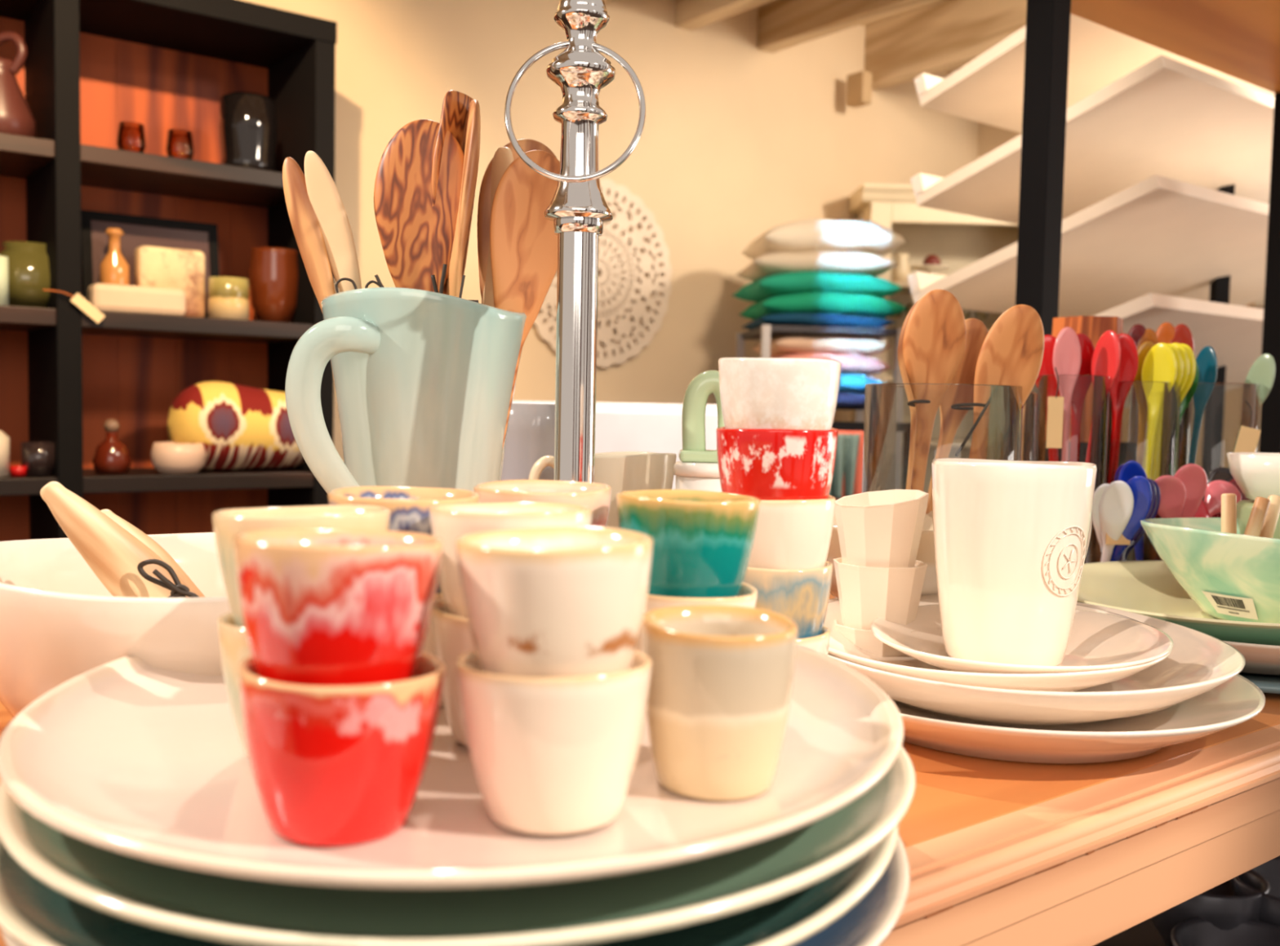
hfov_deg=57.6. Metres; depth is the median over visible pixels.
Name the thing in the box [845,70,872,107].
bracket
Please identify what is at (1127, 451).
pot riser
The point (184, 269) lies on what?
block
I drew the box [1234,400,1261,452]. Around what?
price tag
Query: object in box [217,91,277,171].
vase
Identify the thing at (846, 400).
cushion
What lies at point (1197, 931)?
bowl
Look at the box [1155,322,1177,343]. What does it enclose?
plastic spoon
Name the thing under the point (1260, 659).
serving plate
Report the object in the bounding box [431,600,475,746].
espresso cup
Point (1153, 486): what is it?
plastic spoon
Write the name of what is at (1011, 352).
wooden spoon
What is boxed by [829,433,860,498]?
folded throw
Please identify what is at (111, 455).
decanter
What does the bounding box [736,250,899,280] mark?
cushion
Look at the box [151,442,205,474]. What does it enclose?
bowl
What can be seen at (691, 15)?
ceiling beam
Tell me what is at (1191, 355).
plastic spoon
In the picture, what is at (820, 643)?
espresso cup
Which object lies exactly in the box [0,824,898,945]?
charger plate
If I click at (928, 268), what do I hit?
cake stand
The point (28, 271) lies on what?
vase
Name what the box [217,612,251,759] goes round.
espresso cup
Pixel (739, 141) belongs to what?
wall
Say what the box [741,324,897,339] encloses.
shelf
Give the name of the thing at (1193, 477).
plastic spoon
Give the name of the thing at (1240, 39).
rack
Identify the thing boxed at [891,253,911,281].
urn
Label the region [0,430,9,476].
jar
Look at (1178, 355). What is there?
plastic spoon
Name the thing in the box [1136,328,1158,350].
plastic spoon
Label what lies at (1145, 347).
plastic spoon
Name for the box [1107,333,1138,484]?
plastic spoon
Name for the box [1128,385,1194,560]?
glass jar
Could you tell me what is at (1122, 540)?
price label
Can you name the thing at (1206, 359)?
plastic spoon
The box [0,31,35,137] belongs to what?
jug
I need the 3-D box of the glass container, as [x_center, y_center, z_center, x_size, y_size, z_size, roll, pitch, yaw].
[0.301,0.039,1.174,0.154,0.255,0.154,1,3,0]
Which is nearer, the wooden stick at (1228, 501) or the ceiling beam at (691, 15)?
the wooden stick at (1228, 501)
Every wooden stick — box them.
[1021,393,1036,460]
[1221,493,1236,533]
[1244,497,1270,536]
[1259,494,1279,537]
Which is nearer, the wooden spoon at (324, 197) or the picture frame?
the wooden spoon at (324, 197)
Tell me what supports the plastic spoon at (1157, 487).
in the glass jar at (1094, 554)
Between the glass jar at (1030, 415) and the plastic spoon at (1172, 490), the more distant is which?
the glass jar at (1030, 415)
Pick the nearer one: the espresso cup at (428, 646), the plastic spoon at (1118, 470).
the espresso cup at (428, 646)
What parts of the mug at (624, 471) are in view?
handle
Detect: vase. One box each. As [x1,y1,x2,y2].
[0,240,49,307]
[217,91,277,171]
[248,247,298,323]
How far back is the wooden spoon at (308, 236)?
0.97 m
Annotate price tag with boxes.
[42,288,105,323]
[1045,367,1063,448]
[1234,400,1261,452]
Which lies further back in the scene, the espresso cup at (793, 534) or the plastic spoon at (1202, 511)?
the plastic spoon at (1202, 511)
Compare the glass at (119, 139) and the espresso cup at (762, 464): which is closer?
the espresso cup at (762, 464)
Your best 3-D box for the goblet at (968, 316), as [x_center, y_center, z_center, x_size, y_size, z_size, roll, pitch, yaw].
[1.175,-0.561,4.223,0.054,0.095,0.054,1,3,0]
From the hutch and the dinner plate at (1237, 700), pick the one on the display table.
the dinner plate at (1237, 700)
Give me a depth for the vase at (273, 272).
2.79 m
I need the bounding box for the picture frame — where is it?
[80,209,219,317]
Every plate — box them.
[0,644,903,889]
[0,745,915,945]
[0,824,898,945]
[0,832,910,945]
[823,594,1172,692]
[827,597,1245,726]
[891,674,1265,764]
[1076,560,1279,645]
[1222,640,1279,675]
[1238,672,1279,693]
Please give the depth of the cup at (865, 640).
0.93 m
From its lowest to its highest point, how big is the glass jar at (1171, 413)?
0.269 m
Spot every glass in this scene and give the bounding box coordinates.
[116,121,146,152]
[165,128,194,159]
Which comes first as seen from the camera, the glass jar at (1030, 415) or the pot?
the glass jar at (1030, 415)
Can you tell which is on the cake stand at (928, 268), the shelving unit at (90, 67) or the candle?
the candle
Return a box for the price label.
[1105,533,1129,545]
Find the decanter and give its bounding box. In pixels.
[92,418,131,473]
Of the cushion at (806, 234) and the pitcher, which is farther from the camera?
the cushion at (806, 234)
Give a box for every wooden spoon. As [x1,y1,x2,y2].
[282,156,357,311]
[304,151,384,292]
[373,119,464,293]
[446,99,480,297]
[476,138,556,300]
[481,146,514,306]
[489,150,559,447]
[897,297,920,489]
[902,288,966,491]
[925,318,988,514]
[951,304,1044,459]
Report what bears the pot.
on the pot riser
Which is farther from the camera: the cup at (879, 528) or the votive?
the votive
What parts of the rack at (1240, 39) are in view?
post, post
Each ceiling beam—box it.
[674,0,772,30]
[756,0,933,53]
[864,0,1026,89]
[947,68,959,75]
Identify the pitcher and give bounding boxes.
[284,287,526,493]
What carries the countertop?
on the floor
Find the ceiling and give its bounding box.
[860,0,947,26]
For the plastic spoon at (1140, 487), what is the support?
in the glass jar at (1094, 554)
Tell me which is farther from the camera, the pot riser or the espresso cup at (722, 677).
the pot riser
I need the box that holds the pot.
[1045,315,1122,442]
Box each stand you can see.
[504,0,645,483]
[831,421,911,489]
[909,264,949,273]
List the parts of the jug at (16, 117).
handle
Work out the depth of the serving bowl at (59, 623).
0.61 m
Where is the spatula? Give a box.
[431,89,478,302]
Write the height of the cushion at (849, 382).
0.067 m
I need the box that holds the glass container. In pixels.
[862,382,1023,493]
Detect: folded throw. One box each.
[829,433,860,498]
[835,430,863,500]
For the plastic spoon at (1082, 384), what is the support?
in the glass jar at (1101, 400)
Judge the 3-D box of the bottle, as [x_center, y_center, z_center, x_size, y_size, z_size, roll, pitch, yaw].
[-1.170,-0.448,2.594,0.060,0.190,0.060,1,3,0]
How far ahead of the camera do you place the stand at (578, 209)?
0.83 m
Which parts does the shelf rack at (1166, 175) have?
post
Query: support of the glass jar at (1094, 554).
on the display table
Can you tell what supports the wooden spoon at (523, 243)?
in the pitcher
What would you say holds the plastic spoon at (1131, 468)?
in the glass jar at (1094, 554)
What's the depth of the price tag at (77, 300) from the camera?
2.43 m
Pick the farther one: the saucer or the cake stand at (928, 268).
the cake stand at (928, 268)
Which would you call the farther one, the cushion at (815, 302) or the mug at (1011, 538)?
the cushion at (815, 302)
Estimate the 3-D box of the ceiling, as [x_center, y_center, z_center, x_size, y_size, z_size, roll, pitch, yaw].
[-0.687,-1.552,1.823,7.197,0.020,2.100,-1,4,-38]
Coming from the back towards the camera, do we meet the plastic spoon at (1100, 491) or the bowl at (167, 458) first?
the bowl at (167, 458)
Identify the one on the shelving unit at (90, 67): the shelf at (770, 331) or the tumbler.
the tumbler
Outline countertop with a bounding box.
[512,400,717,489]
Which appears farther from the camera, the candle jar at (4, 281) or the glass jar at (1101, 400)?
the candle jar at (4, 281)
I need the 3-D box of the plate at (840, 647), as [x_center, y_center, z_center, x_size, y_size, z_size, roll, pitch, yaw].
[0.259,0.137,0.901,0.277,0.048,0.277,1,3,-4]
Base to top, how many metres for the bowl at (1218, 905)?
0.103 m
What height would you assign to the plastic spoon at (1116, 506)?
0.118 m
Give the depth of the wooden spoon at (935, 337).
1.13 m
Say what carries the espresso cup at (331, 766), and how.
on the charger plate at (126, 755)
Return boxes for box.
[87,283,186,315]
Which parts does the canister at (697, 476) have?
lid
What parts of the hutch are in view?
panel, cornice, panel, rail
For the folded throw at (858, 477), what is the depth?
2.55 m
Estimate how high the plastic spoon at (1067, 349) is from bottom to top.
0.257 m
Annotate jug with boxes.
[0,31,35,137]
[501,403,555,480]
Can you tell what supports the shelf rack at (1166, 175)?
on the floor
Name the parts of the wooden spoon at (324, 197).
cord, cord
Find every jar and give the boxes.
[0,255,8,306]
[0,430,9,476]
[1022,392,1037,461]
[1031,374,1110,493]
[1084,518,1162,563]
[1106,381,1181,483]
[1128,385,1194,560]
[1177,382,1262,470]
[1236,500,1279,538]
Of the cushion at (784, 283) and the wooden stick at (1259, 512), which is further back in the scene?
the cushion at (784, 283)
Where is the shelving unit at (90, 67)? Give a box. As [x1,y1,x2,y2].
[0,0,337,541]
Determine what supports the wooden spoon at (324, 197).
in the pitcher
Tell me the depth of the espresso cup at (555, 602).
0.40 m
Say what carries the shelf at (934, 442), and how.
attached to the hutch
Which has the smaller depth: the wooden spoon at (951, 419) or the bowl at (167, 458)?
the wooden spoon at (951, 419)
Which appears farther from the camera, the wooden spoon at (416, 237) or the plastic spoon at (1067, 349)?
the plastic spoon at (1067, 349)
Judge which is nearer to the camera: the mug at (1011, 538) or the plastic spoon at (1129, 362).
the mug at (1011, 538)
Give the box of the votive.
[9,465,26,476]
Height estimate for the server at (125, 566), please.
0.119 m
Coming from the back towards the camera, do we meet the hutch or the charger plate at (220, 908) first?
the hutch
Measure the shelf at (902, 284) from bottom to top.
0.018 m
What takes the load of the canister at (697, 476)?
on the display table
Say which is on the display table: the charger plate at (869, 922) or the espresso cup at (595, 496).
the charger plate at (869, 922)
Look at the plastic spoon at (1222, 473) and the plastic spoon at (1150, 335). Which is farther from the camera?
the plastic spoon at (1150, 335)
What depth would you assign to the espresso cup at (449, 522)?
0.49 m
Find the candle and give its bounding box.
[923,254,941,265]
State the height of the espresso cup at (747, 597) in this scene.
0.060 m
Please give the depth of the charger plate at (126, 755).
0.44 m
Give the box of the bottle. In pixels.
[99,227,129,285]
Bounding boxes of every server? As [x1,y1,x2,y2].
[40,481,199,597]
[100,509,205,597]
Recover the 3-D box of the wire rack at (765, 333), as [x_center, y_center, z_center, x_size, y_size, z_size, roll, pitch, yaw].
[0.537,0.217,3.668,0.428,1.322,0.424,1,3,-6]
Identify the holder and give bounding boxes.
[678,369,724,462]
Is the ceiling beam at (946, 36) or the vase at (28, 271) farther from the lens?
the ceiling beam at (946, 36)
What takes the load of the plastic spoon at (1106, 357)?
in the glass jar at (1101, 400)
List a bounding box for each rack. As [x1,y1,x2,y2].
[735,324,903,489]
[907,13,1274,502]
[1015,0,1279,453]
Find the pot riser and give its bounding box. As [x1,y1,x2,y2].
[1044,440,1137,563]
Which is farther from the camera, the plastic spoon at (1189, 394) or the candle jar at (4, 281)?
the candle jar at (4, 281)
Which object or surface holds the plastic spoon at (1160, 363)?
in the glass jar at (1171, 413)
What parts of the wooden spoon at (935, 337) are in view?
cord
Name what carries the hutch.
on the floor
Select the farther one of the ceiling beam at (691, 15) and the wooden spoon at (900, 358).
the ceiling beam at (691, 15)
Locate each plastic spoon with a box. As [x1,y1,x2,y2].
[1035,334,1059,461]
[1053,327,1080,461]
[1069,333,1094,462]
[1085,329,1120,462]
[1091,483,1109,551]
[1098,480,1133,562]
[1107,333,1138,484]
[1110,475,1151,561]
[1114,463,1124,481]
[1118,460,1147,560]
[1120,477,1155,560]
[1122,479,1160,560]
[1128,324,1146,413]
[1133,341,1155,466]
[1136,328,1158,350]
[1141,342,1177,479]
[1150,343,1183,479]
[1154,475,1186,518]
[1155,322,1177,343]
[1155,342,1189,479]
[1170,324,1194,353]
[1173,463,1207,517]
[1177,343,1195,408]
[1179,359,1199,424]
[1187,346,1217,463]
[1193,500,1210,517]
[1204,480,1241,517]
[1207,466,1233,484]
[1216,478,1251,517]
[1227,353,1275,468]
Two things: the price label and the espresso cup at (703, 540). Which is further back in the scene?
the price label
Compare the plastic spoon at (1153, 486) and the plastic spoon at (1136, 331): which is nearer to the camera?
the plastic spoon at (1153, 486)
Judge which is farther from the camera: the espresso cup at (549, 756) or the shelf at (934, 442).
the shelf at (934, 442)
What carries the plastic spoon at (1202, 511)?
in the dish
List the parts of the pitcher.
handle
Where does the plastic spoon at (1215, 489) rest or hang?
in the dish
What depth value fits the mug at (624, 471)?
1.07 m
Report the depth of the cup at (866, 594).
0.93 m
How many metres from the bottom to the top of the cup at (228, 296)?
0.095 m
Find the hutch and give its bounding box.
[848,183,1017,493]
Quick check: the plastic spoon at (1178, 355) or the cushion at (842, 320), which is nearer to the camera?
the plastic spoon at (1178, 355)
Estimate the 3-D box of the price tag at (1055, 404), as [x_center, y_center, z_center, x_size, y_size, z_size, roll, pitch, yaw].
[0.485,-0.076,1.362,0.018,0.094,0.008,1,3,0]
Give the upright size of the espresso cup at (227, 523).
0.060 m
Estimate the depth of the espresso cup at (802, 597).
0.66 m
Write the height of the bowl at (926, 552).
0.078 m
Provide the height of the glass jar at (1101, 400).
0.275 m
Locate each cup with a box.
[208,276,248,319]
[212,505,390,627]
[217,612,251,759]
[233,528,443,686]
[238,651,445,846]
[328,486,479,593]
[422,592,443,706]
[429,502,592,618]
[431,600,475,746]
[455,526,653,677]
[455,649,652,835]
[473,480,611,528]
[616,489,760,597]
[635,582,757,652]
[641,604,797,801]
[715,426,838,500]
[718,357,841,430]
[743,560,832,639]
[747,494,835,569]
[796,626,830,655]
[833,557,927,630]
[834,619,918,657]
[835,489,928,568]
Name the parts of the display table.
edge moulding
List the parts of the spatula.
cord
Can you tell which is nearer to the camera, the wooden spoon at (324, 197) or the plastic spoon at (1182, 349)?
the wooden spoon at (324, 197)
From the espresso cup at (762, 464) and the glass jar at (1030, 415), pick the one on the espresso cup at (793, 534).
the espresso cup at (762, 464)
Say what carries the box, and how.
on the shelving unit at (90, 67)
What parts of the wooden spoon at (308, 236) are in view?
cord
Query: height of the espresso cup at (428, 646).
0.060 m
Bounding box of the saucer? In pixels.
[870,604,1173,674]
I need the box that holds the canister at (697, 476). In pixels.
[673,461,721,492]
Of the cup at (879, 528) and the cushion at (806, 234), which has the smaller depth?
the cup at (879, 528)
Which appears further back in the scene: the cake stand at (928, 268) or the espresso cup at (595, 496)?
the cake stand at (928, 268)
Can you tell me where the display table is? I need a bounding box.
[0,593,1279,945]
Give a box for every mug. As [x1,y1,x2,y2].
[528,451,676,528]
[931,457,1097,666]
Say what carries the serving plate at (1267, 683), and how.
on the display table
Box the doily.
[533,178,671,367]
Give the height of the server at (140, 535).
0.098 m
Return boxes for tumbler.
[20,441,54,476]
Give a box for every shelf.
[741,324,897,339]
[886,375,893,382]
[891,281,911,294]
[902,438,971,446]
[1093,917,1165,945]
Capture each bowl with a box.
[0,532,231,718]
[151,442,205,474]
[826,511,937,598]
[1140,517,1279,623]
[1151,869,1270,945]
[1170,917,1279,945]
[1226,452,1279,501]
[1230,856,1279,926]
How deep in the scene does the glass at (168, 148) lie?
2.63 m
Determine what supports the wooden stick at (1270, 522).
in the bowl at (1229, 576)
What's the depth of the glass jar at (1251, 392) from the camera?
1.42 m
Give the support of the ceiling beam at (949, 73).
attached to the ceiling
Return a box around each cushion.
[167,381,304,470]
[732,271,906,302]
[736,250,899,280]
[737,291,909,319]
[740,218,909,259]
[741,312,897,329]
[751,333,891,356]
[769,352,891,375]
[835,391,864,409]
[838,373,884,393]
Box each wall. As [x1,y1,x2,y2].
[241,0,978,462]
[977,121,1263,467]
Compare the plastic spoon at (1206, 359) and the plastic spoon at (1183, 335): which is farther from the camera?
the plastic spoon at (1183, 335)
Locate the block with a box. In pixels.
[134,245,204,317]
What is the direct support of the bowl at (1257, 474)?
on the storage jar at (1244, 508)
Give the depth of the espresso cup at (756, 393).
0.66 m
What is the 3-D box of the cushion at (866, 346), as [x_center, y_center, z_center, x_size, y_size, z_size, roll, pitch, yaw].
[0.556,-0.395,3.633,0.360,0.074,0.400,1,3,-6]
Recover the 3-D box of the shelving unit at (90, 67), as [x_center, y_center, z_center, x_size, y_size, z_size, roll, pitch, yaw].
[-1.522,-0.071,2.389,1.746,1.965,0.329,-1,4,-38]
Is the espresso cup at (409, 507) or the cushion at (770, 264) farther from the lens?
the cushion at (770, 264)
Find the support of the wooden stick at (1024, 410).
in the glass jar at (1030, 415)
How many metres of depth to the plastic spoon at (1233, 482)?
1.31 m
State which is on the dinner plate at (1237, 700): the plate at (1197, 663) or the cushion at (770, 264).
the plate at (1197, 663)
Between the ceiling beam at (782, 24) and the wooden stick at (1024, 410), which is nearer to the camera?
the wooden stick at (1024, 410)
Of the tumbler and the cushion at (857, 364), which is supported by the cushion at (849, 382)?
the cushion at (857, 364)
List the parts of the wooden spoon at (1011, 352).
cord, cord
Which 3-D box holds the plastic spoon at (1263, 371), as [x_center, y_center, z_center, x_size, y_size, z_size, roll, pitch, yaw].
[0.750,-0.029,1.456,0.070,0.239,0.015,3,4,35]
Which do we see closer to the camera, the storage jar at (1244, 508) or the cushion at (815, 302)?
the storage jar at (1244, 508)
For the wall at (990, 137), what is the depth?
4.06 m
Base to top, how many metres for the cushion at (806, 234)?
0.119 m
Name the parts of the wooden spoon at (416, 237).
cord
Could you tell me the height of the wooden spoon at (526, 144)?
0.293 m
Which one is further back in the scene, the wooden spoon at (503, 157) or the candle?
the candle
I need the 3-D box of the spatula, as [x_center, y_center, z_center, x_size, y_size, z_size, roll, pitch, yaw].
[-0.157,-0.159,0.978,0.041,0.319,0.083,1,3,-9]
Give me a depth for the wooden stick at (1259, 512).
1.07 m
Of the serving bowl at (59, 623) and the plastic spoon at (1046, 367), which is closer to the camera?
the serving bowl at (59, 623)
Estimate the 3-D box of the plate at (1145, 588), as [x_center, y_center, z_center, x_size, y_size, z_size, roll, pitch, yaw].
[0.551,0.130,1.090,0.341,0.047,0.341,0,4,0]
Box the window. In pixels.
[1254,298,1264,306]
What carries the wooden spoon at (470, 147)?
in the pitcher
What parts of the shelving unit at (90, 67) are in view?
shelf, shelf, shelf, post, shelf, shelf, shelf, post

